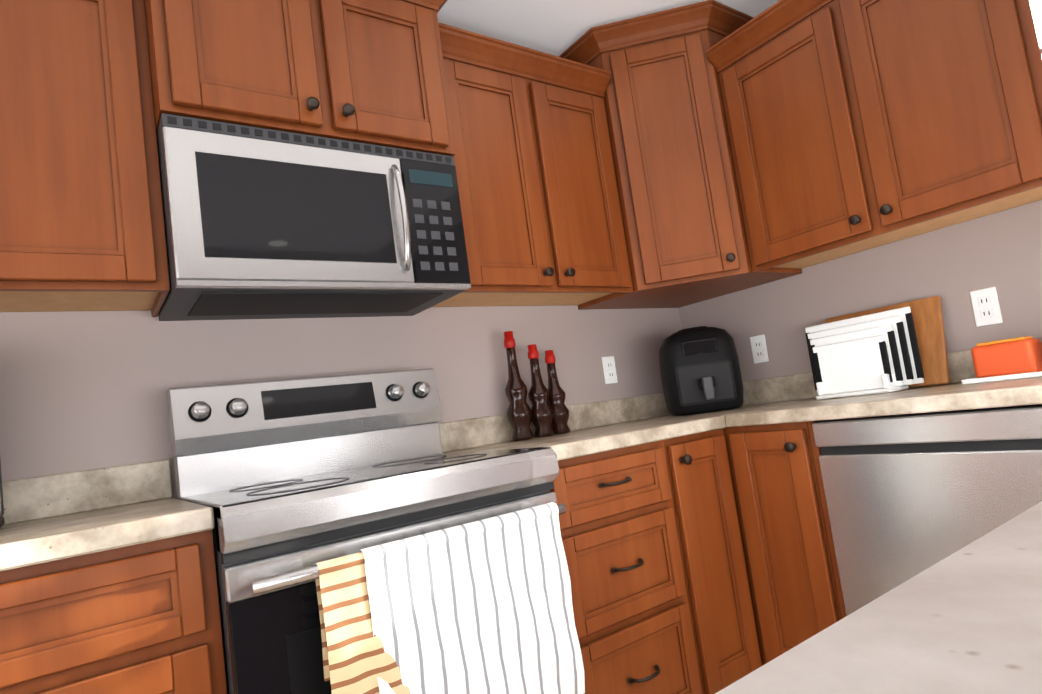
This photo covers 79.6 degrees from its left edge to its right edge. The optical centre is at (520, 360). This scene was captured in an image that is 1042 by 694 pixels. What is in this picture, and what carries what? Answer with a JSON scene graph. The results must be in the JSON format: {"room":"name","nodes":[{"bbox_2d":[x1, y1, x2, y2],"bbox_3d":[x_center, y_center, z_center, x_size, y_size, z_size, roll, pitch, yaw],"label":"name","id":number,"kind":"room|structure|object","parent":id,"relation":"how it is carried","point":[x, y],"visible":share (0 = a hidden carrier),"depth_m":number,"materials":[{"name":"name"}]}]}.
{"room":"kitchen","nodes":[
{"label":"kitchen","id":0,"kind":"room"},
{"bbox_2d":[0,305,681,498],"bbox_3d":[-1.389,0.105,1.471,5.520,2.430,0.160,-4,-6,-36],"label":"wall","id":1,"kind":"structure","parent":0,"point":[82,390],"depth_m":1.80,"materials":[{"name":"paint"}]},
{"bbox_2d":[0,0,169,315],"bbox_3d":[-1.292,-0.538,1.353,0.842,0.816,0.326,-4,-6,-36],"label":"upper cabinet","id":2,"kind":"object","parent":1,"relation":"attached to","point":[82,228],"depth_m":1.38,"materials":[{"name":"brown wood"}]},
{"bbox_2d":[140,0,463,159],"bbox_3d":[-0.646,-0.826,1.801,0.759,0.506,0.422,-4,-6,-36],"label":"upper cabinet","id":3,"kind":"object","parent":1,"relation":"attached to","point":[375,72],"depth_m":1.61,"materials":[{"name":"brown wood"}]},
{"bbox_2d":[156,113,470,320],"bbox_3d":[-0.575,-0.357,1.750,0.754,0.401,0.444,-4,-6,-36],"label":"microwave","id":4,"kind":"object","parent":3,"relation":"attached to","point":[261,223],"visible":1,"depth_m":1.58,"materials":[{"name":"grey metal"}]},
{"bbox_2d":[2,393,671,523],"bbox_3d":[-0.715,0.294,1.796,3.748,0.099,0.018,-4,-6,-36],"label":"backsplash","id":5,"kind":"structure","parent":1,"relation":"attached to","point":[32,498],"depth_m":1.60,"materials":[{"name":"beige stone"}]},
{"bbox_2d":[432,28,627,307],"bbox_3d":[-0.026,-0.633,2.261,0.756,0.816,0.326,-4,-6,-36],"label":"upper cabinet","id":6,"kind":"object","parent":1,"relation":"attached to","point":[541,221],"depth_m":2.12,"materials":[{"name":"brown wood"}]},
{"bbox_2d":[602,356,617,383],"bbox_3d":[0.373,0.039,2.619,0.070,0.114,0.008,-4,-6,-36],"label":"electrical outlet","id":7,"kind":"object","parent":1,"relation":"attached to","point":[609,369],"visible":1,"depth_m":2.62,"materials":[{"name":"white plastic"}]},
{"bbox_2d":[560,0,783,309],"bbox_3d":[0.489,-0.766,2.422,0.362,1.004,0.692,-4,-6,-36],"label":"upper cabinet","id":8,"kind":"object","parent":1,"relation":"attached to","point":[690,154],"depth_m":2.31,"materials":[{"name":"brown wood"}]},
{"bbox_2d":[437,0,778,56],"bbox_3d":[-0.291,-1.485,-0.222,5.520,0.120,4.620,-4,-6,-36],"label":"ceiling","id":9,"kind":"structure","parent":0,"point":[558,28],"depth_m":2.31,"materials":[{"name":"paint"}]},
{"bbox_2d":[679,200,1041,381],"bbox_3d":[2.054,-0.389,1.228,0.160,2.430,4.300,-4,-6,-36],"label":"wall","id":10,"kind":"structure","parent":0,"point":[952,266],"depth_m":2.13,"materials":[{"name":"paint"}]},
{"bbox_2d":[750,334,768,363],"bbox_3d":[0.991,-0.047,2.600,0.008,0.114,0.070,-4,-6,-36],"label":"electrical outlet","id":11,"kind":"object","parent":10,"relation":"attached to","point":[759,349],"visible":1,"depth_m":2.60,"materials":[{"name":"white plastic"}]},
{"bbox_2d":[732,0,1041,263],"bbox_3d":[1.150,-0.815,2.020,0.328,0.816,0.892,-4,-6,-36],"label":"upper cabinet","id":12,"kind":"object","parent":10,"relation":"attached to","point":[872,123],"depth_m":1.86,"materials":[{"name":"brown wood"}]},
{"bbox_2d":[743,340,1041,403],"bbox_3d":[1.734,-0.064,1.549,0.020,0.099,3.278,-4,-6,-36],"label":"backsplash","id":13,"kind":"structure","parent":10,"relation":"attached to","point":[960,364],"depth_m":2.46,"materials":[{"name":"beige stone"}]},
{"bbox_2d":[969,287,1002,326],"bbox_3d":[1.449,-0.167,1.949,0.008,0.114,0.070,-4,-6,-36],"label":"electrical outlet","id":14,"kind":"object","parent":10,"relation":"attached to","point":[986,307],"visible":1,"depth_m":1.95,"materials":[{"name":"white plastic"}]},
{"bbox_3d":[0.054,1.032,-0.441,5.520,0.120,4.620,-4,-6,-36],"label":"floor","id":15,"kind":"structure","parent":0,"visible":0},
{"bbox_2d":[0,532,226,693],"bbox_3d":[-1.004,0.810,1.127,0.798,0.875,0.617,-4,-6,-36],"label":"base cabinet","id":16,"kind":"object","parent":15,"relation":"on","point":[145,619],"depth_m":1.05,"materials":[{"name":"brown wood"}]},
{"bbox_2d":[0,496,214,571],"bbox_3d":[-1.394,0.382,0.922,1.618,0.040,0.632,-4,-6,-36],"label":"countertop","id":17,"kind":"structure","parent":16,"relation":"on","point":[73,535],"depth_m":1.08,"materials":[{"name":"beige stone"}]},
{"bbox_2d":[0,459,4,526],"bbox_3d":[-1.244,0.179,1.240,0.307,0.372,0.246,-4,-6,-36],"label":"coffee maker","id":18,"kind":"object","parent":17,"relation":"on","point":[2,522],"visible":0.91,"depth_m":1.39,"materials":[{"name":"black plastic"}]},
{"bbox_2d":[166,368,584,693],"bbox_3d":[-0.346,0.593,1.530,0.754,1.195,0.717,-4,-6,-36],"label":"stove","id":19,"kind":"object","parent":15,"relation":"on","point":[370,536],"visible":1,"depth_m":1.31,"materials":[{"name":"grey metal"}]},
{"bbox_2d":[548,440,707,693],"bbox_3d":[0.158,0.723,1.962,0.542,0.875,0.617,-4,-6,-36],"label":"base cabinet","id":20,"kind":"object","parent":15,"relation":"on","point":[635,621],"depth_m":1.71,"materials":[{"name":"brown wood"}]},
{"bbox_2d":[443,396,815,463],"bbox_3d":[0.435,0.245,2.235,1.366,0.040,0.632,-4,-6,-36],"label":"countertop","id":21,"kind":"structure","parent":20,"relation":"on","point":[633,433],"depth_m":1.89,"materials":[{"name":"beige stone"}]},
{"bbox_2d":[504,331,532,440],"bbox_3d":[-0.020,0.088,2.234,0.090,0.392,0.090,-4,-6,-36],"label":"oil bottle","id":22,"kind":"object","parent":21,"relation":"on","point":[519,413],"visible":1,"depth_m":2.20,"materials":[{"name":"brown glass"}]},
{"bbox_2d":[528,344,554,437],"bbox_3d":[0.062,0.108,2.276,0.089,0.337,0.089,-4,-6,-36],"label":"oil bottle","id":23,"kind":"object","parent":21,"relation":"on","point":[541,409],"visible":0.96,"depth_m":2.25,"materials":[{"name":"brown glass"}]},
{"bbox_2d":[545,350,569,434],"bbox_3d":[0.126,0.116,2.332,0.089,0.314,0.089,-4,-6,-36],"label":"oil bottle","id":24,"kind":"object","parent":21,"relation":"on","point":[558,406],"visible":0.9,"depth_m":2.30,"materials":[{"name":"brown glass"}]},
{"bbox_2d":[659,326,743,414],"bbox_3d":[0.720,0.038,2.525,0.357,0.339,0.357,-4,-6,-36],"label":"air fryer","id":25,"kind":"object","parent":21,"relation":"on","point":[700,370],"visible":1,"depth_m":2.39,"materials":[{"name":"black plastic"}]},
{"bbox_2d":[668,420,767,693],"bbox_3d":[0.458,0.697,2.137,0.300,0.875,0.683,-4,-6,-36],"label":"base cabinet","id":26,"kind":"object","parent":15,"relation":"on","point":[721,578],"depth_m":1.93,"materials":[{"name":"brown wood"}]},
{"bbox_2d":[732,416,873,661],"bbox_3d":[1.022,0.611,2.040,0.684,0.875,0.314,-4,-6,-36],"label":"base cabinet","id":27,"kind":"object","parent":15,"relation":"on","point":[798,586],"depth_m":1.88,"materials":[{"name":"brown wood"}]},
{"bbox_2d":[724,377,1041,423],"bbox_3d":[1.671,-0.022,1.117,0.632,0.040,2.664,-4,-6,-36],"label":"countertop","id":28,"kind":"structure","parent":27,"relation":"on","point":[1026,391],"depth_m":1.63,"materials":[{"name":"beige stone"}]},
{"bbox_2d":[805,296,949,399],"bbox_3d":[1.176,-0.033,2.123,0.204,0.287,0.422,-4,-6,-36],"label":"cutting boards","id":29,"kind":"object","parent":28,"relation":"on","point":[893,348],"visible":0.98,"depth_m":2.05,"materials":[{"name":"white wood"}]},
{"bbox_2d":[961,336,1041,384],"bbox_3d":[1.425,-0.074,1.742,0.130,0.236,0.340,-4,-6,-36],"label":"butter dish","id":30,"kind":"object","parent":28,"relation":"on","point":[1011,359],"visible":1,"depth_m":1.75,"materials":[{"name":"orange plastic"}]},
{"bbox_2d":[715,501,1041,693],"bbox_3d":[0.189,0.479,-0.558,2.050,0.915,1.292,-4,-6,-36],"label":"kitchen island","id":31,"kind":"object","parent":15,"relation":"on","point":[967,619],"visible":1,"depth_m":0.20,"materials":[{"name":"stone"}]},
{"bbox_2d":[812,404,1041,615],"bbox_3d":[1.302,0.545,1.682,0.606,0.868,0.598,-4,-6,-36],"label":"dishwasher","id":32,"kind":"object","parent":15,"relation":"on","point":[908,496],"visible":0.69,"depth_m":1.57,"materials":[{"name":"grey metal"}]}
]}

